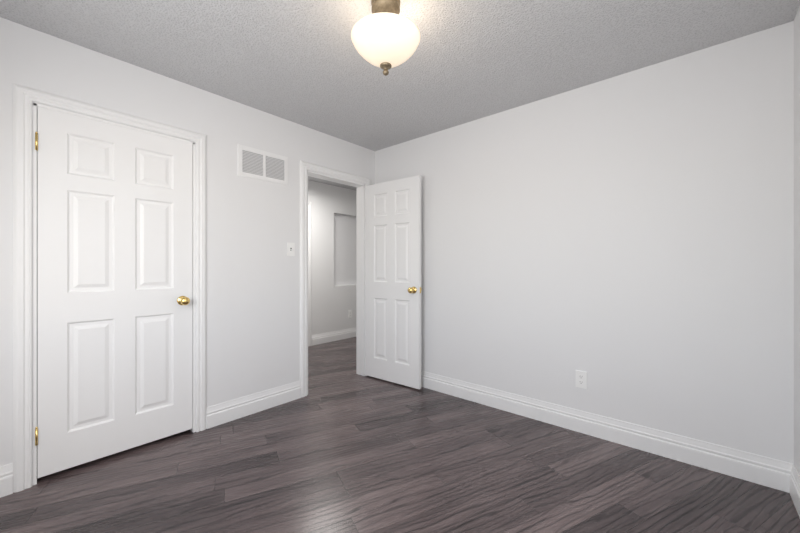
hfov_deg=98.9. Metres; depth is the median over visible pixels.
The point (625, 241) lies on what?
wall
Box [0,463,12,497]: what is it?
baseboard
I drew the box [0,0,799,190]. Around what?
ceiling
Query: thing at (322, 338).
baseboard
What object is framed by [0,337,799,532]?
floor
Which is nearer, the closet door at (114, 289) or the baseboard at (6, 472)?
the baseboard at (6, 472)
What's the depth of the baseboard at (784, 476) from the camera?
1.73 m
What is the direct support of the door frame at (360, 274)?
attached to the wall at (253, 302)
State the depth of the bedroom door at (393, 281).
3.40 m
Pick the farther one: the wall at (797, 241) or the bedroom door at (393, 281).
the bedroom door at (393, 281)
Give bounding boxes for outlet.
[576,370,586,388]
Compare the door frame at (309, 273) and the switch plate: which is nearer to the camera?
the switch plate
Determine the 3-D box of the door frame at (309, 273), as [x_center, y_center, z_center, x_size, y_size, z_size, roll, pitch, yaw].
[-1.646,0.111,4.760,0.139,2.118,0.906,0,0,41]
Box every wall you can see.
[0,17,374,485]
[308,180,355,334]
[375,21,793,463]
[794,6,799,475]
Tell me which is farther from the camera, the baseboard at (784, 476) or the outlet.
the outlet
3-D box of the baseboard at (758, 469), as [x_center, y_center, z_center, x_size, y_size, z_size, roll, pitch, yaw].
[0.855,1.095,2.766,3.030,0.150,0.040,0,0,41]
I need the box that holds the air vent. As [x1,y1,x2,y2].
[237,144,287,184]
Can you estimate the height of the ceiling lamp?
0.351 m
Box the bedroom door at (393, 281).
[366,175,421,388]
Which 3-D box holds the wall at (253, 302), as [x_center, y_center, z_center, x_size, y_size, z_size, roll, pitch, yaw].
[-0.549,-0.050,3.551,0.120,2.440,5.990,0,0,41]
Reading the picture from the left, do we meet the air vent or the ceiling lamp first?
the air vent
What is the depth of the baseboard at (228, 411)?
2.71 m
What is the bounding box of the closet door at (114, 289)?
[35,106,191,477]
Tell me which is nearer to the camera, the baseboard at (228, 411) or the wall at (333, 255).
the baseboard at (228, 411)
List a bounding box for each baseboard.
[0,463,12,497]
[207,381,300,428]
[312,327,355,345]
[421,371,783,490]
[784,461,799,517]
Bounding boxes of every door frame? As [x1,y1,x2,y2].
[300,160,369,396]
[308,202,311,345]
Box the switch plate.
[287,243,294,255]
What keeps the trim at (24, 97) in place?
attached to the wall at (253, 302)
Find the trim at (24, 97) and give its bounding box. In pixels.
[13,83,206,492]
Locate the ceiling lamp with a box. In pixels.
[351,0,419,75]

